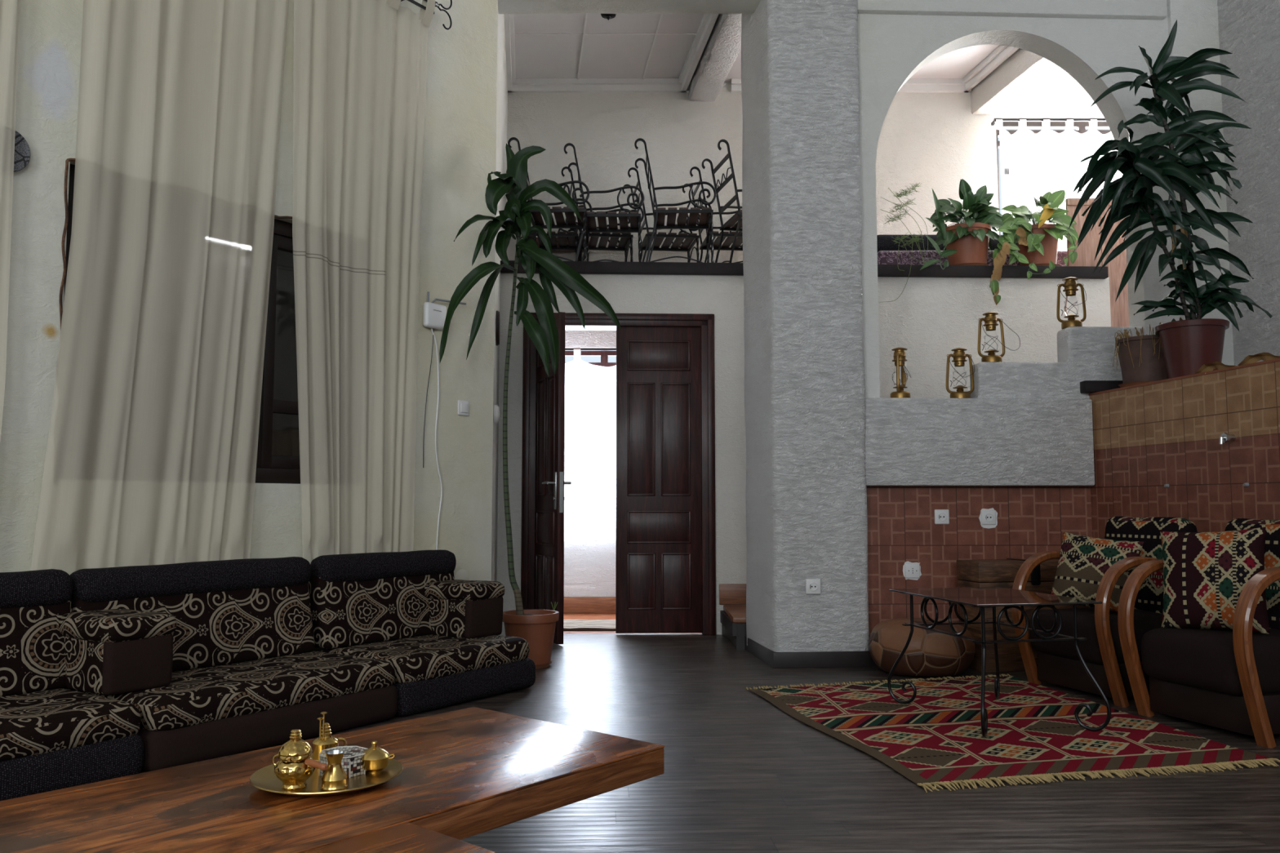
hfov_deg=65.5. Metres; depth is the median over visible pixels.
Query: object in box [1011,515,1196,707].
armchair
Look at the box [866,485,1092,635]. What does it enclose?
tiled wall
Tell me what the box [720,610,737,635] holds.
trim
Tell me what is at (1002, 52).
trim
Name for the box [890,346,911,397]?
lantern
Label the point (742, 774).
floor
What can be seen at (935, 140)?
wall
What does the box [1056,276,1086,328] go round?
lantern
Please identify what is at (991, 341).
lantern
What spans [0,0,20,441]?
curtain
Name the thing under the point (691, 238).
chair
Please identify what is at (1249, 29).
wall
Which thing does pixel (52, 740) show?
seat cushion
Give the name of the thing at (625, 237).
chair
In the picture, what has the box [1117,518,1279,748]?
armchair
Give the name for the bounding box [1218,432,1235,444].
tap
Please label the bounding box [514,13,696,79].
trim
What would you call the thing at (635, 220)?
chair
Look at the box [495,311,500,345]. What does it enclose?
wall clock
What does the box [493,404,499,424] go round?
switch
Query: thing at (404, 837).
table
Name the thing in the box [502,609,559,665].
pot
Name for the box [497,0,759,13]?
beam
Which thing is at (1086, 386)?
trim
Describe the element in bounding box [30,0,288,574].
curtain
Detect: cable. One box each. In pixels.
[422,328,434,467]
[431,328,442,549]
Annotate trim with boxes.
[59,158,292,328]
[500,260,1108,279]
[503,13,1018,92]
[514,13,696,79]
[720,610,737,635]
[723,605,747,622]
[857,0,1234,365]
[1080,380,1123,393]
[1088,358,1279,395]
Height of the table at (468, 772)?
0.300 m
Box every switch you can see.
[457,400,468,416]
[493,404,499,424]
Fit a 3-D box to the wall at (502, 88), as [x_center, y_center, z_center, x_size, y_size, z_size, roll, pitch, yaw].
[-1.172,-0.896,7.243,0.323,4.700,2.950,1,-4,-7]
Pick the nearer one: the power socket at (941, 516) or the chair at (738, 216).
the power socket at (941, 516)
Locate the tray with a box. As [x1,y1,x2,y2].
[249,711,403,796]
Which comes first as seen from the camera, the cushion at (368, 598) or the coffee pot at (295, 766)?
the coffee pot at (295, 766)
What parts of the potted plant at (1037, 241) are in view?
stem, pot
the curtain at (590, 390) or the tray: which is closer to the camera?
the tray
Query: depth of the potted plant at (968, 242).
7.15 m
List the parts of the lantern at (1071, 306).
globe, burner, tank, handle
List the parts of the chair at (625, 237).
post, post, armrest, seat frame, seat, armrest, leg, leg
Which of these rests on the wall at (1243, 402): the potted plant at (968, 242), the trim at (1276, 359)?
the trim at (1276, 359)
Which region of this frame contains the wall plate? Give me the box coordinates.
[13,130,30,171]
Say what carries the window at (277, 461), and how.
in the wall at (460, 142)
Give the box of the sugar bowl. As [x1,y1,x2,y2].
[360,741,395,773]
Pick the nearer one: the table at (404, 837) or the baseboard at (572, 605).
the table at (404, 837)
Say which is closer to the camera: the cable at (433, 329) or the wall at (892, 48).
the cable at (433, 329)
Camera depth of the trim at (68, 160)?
3.81 m
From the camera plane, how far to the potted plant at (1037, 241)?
7.07 m
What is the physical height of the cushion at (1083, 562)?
0.381 m
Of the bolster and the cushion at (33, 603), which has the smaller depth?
the cushion at (33, 603)
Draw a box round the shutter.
[271,249,299,456]
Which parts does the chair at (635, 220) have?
post, post, seat, seat frame, armrest, armrest, leg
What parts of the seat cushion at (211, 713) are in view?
mattress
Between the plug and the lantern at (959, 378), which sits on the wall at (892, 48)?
the lantern at (959, 378)
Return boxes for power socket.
[805,578,821,594]
[934,509,949,524]
[978,507,997,528]
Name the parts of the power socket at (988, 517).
plate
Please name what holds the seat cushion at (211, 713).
on the floor
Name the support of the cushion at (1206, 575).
on the armchair at (1228, 680)
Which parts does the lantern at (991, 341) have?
globe, tank, burner, handle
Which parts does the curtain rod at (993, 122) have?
rod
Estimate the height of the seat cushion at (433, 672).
0.253 m
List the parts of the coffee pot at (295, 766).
lid, handle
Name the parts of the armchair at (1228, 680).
armrest, seat, backrest, armrest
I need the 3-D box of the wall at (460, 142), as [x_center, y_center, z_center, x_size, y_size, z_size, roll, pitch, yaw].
[-3.452,-1.325,2.327,0.300,4.800,8.700,-3,-5,35]
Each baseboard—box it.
[563,596,615,613]
[721,624,876,668]
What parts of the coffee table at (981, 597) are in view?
leg, leg, frame, glass, leg, leg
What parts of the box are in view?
lid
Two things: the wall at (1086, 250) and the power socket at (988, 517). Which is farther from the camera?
the wall at (1086, 250)
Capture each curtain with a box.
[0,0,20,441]
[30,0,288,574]
[292,0,435,564]
[564,346,616,540]
[995,117,1122,250]
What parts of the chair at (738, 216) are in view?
post, rail, rail, rail, post, armrest, seat frame, seat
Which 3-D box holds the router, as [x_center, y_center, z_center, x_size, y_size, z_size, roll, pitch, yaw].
[-1.061,-0.616,5.411,0.044,0.191,0.295,-3,-5,35]
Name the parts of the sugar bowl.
lid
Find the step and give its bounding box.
[730,622,747,649]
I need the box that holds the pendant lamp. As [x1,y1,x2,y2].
[600,13,616,20]
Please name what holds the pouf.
on the floor
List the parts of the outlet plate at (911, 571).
plate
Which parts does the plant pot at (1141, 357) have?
pot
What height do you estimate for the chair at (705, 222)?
1.047 m
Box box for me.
[318,746,367,777]
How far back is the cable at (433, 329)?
5.29 m
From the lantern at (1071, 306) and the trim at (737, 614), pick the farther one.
the trim at (737, 614)
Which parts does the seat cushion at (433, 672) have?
mattress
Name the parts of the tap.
spout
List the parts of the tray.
incense burner, handle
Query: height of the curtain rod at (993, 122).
0.028 m
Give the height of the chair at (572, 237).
1.047 m
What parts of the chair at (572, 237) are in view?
seat, seat frame, armrest, armrest, leg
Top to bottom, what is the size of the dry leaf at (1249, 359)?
0.050 m
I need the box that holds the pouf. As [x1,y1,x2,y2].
[869,617,976,677]
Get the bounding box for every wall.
[0,0,497,689]
[491,12,507,581]
[497,273,1111,635]
[506,81,1104,262]
[564,330,616,596]
[857,0,1180,398]
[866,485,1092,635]
[1065,198,1128,327]
[1088,360,1279,449]
[1090,433,1279,538]
[1217,0,1279,365]
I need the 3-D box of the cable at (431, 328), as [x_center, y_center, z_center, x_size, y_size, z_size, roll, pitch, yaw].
[-1.095,0.106,5.336,0.010,1.276,0.106,-3,-5,32]
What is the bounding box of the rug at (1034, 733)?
[746,674,1279,792]
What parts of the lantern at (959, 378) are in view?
globe, burner, tank, handle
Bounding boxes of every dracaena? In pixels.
[439,143,622,668]
[1068,19,1272,378]
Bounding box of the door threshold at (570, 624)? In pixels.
[563,619,615,631]
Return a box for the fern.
[879,182,928,302]
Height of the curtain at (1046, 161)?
1.535 m
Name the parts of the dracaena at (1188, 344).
stem, stem, stem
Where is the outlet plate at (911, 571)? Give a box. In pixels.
[902,561,921,580]
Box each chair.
[506,170,580,261]
[507,137,592,261]
[560,166,633,262]
[564,142,644,262]
[622,167,700,262]
[634,137,716,262]
[682,166,743,262]
[701,139,743,262]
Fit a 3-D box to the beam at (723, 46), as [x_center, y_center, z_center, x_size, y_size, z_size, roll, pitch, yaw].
[0.717,-3.058,7.428,0.246,0.209,2.754,1,-4,-7]
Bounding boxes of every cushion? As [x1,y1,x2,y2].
[0,569,74,697]
[0,688,144,801]
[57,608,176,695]
[70,650,397,772]
[71,557,314,671]
[308,549,455,649]
[320,634,534,716]
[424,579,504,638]
[1050,531,1143,613]
[1160,527,1270,634]
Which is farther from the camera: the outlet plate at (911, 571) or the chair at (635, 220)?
the chair at (635, 220)
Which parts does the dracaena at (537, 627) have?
stem, stem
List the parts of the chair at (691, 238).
post, rail, post, rail, armrest, seat, seat frame, armrest, leg, leg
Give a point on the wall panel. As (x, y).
(910, 441)
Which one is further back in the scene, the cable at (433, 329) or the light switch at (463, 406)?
the light switch at (463, 406)
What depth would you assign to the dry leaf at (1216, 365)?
4.86 m
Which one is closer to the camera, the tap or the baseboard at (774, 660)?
the tap
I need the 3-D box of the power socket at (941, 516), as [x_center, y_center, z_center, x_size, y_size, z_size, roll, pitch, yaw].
[1.724,0.516,5.682,0.084,0.084,0.014,0,-4,-2]
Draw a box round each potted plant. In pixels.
[920,178,1004,270]
[989,190,1078,305]
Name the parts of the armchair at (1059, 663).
armrest, seat, armrest, backrest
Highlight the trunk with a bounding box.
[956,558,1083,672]
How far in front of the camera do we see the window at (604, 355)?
8.38 m
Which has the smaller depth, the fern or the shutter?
the shutter
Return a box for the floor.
[138,613,1279,852]
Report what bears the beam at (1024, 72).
attached to the ceiling
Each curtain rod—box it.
[400,0,452,29]
[564,347,616,351]
[991,118,1106,125]
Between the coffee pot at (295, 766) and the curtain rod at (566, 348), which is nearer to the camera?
the coffee pot at (295, 766)
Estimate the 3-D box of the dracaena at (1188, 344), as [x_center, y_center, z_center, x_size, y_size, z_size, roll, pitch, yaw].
[2.662,-1.192,5.021,1.140,1.884,0.676,1,-4,-10]
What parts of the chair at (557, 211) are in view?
post, post, seat, seat frame, armrest, armrest, leg, leg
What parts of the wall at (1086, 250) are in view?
rail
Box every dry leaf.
[1195,361,1236,373]
[1237,352,1279,365]
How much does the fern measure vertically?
0.901 m
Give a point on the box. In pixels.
(351, 762)
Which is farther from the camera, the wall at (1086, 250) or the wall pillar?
the wall at (1086, 250)
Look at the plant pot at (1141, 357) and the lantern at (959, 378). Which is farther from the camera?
the lantern at (959, 378)
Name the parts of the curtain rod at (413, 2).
rail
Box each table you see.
[0,706,664,852]
[302,822,496,852]
[887,586,1111,737]
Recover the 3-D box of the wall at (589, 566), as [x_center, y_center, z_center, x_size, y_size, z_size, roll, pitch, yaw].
[-0.100,0.316,8.325,2.800,2.450,0.150,0,-4,0]
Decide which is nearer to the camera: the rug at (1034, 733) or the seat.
the rug at (1034, 733)
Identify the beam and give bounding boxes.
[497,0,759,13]
[688,13,742,102]
[970,48,1063,116]
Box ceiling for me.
[513,13,1076,81]
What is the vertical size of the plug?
0.020 m
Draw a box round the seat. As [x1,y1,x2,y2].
[877,250,1067,266]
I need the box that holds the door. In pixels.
[520,311,715,644]
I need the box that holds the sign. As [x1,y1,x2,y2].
[1004,168,1009,174]
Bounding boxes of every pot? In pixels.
[272,728,327,790]
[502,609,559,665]
[1112,317,1182,387]
[1155,318,1229,378]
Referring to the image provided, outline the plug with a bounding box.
[1243,482,1248,487]
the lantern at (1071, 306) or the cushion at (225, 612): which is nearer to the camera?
the cushion at (225, 612)
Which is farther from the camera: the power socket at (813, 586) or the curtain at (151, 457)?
the power socket at (813, 586)
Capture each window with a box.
[63,164,300,484]
[564,351,616,366]
[995,121,1111,234]
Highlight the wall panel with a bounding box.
[865,397,1094,486]
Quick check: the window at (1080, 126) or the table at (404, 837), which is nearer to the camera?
the table at (404, 837)
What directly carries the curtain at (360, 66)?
hanging from the curtain rod at (413, 2)
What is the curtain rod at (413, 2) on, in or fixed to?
attached to the wall at (460, 142)
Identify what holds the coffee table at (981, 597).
on the rug at (1034, 733)
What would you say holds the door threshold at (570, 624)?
on the floor
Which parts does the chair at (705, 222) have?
post, post, rail, armrest, seat, seat frame, armrest, leg, leg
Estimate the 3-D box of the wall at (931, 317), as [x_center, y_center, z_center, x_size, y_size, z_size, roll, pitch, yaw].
[1.085,0.184,7.067,4.583,2.520,0.220,0,-4,-2]
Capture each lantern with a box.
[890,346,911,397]
[946,347,974,398]
[977,311,1020,362]
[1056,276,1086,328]
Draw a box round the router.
[422,291,466,329]
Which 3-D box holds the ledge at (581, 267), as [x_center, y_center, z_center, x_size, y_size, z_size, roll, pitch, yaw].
[1.170,-1.106,7.055,4.347,0.080,0.090,0,-4,-2]
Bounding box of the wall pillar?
[741,0,869,653]
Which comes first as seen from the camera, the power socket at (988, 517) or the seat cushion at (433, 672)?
the seat cushion at (433, 672)
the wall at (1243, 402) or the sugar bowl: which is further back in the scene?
the wall at (1243, 402)
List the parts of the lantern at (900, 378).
globe, tank, burner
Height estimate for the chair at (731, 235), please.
1.047 m
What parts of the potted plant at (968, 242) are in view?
pot, stem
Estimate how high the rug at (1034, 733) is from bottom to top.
0.018 m
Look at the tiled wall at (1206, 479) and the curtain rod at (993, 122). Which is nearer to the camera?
the tiled wall at (1206, 479)
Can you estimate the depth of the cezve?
2.08 m
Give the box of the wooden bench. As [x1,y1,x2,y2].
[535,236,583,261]
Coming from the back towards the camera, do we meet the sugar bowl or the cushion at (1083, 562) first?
the cushion at (1083, 562)
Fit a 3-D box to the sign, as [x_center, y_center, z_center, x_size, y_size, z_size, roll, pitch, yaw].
[3.155,-2.196,8.564,0.044,0.060,0.008,0,-4,0]
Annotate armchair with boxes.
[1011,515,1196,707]
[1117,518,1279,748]
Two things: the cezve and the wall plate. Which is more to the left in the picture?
the wall plate
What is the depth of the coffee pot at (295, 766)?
2.07 m
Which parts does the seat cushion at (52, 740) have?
mattress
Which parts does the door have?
handle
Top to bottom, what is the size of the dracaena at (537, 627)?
2.987 m
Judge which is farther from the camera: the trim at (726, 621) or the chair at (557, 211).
the chair at (557, 211)
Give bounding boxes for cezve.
[320,750,347,791]
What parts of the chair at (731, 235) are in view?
post, rail, post, seat frame, seat, armrest, armrest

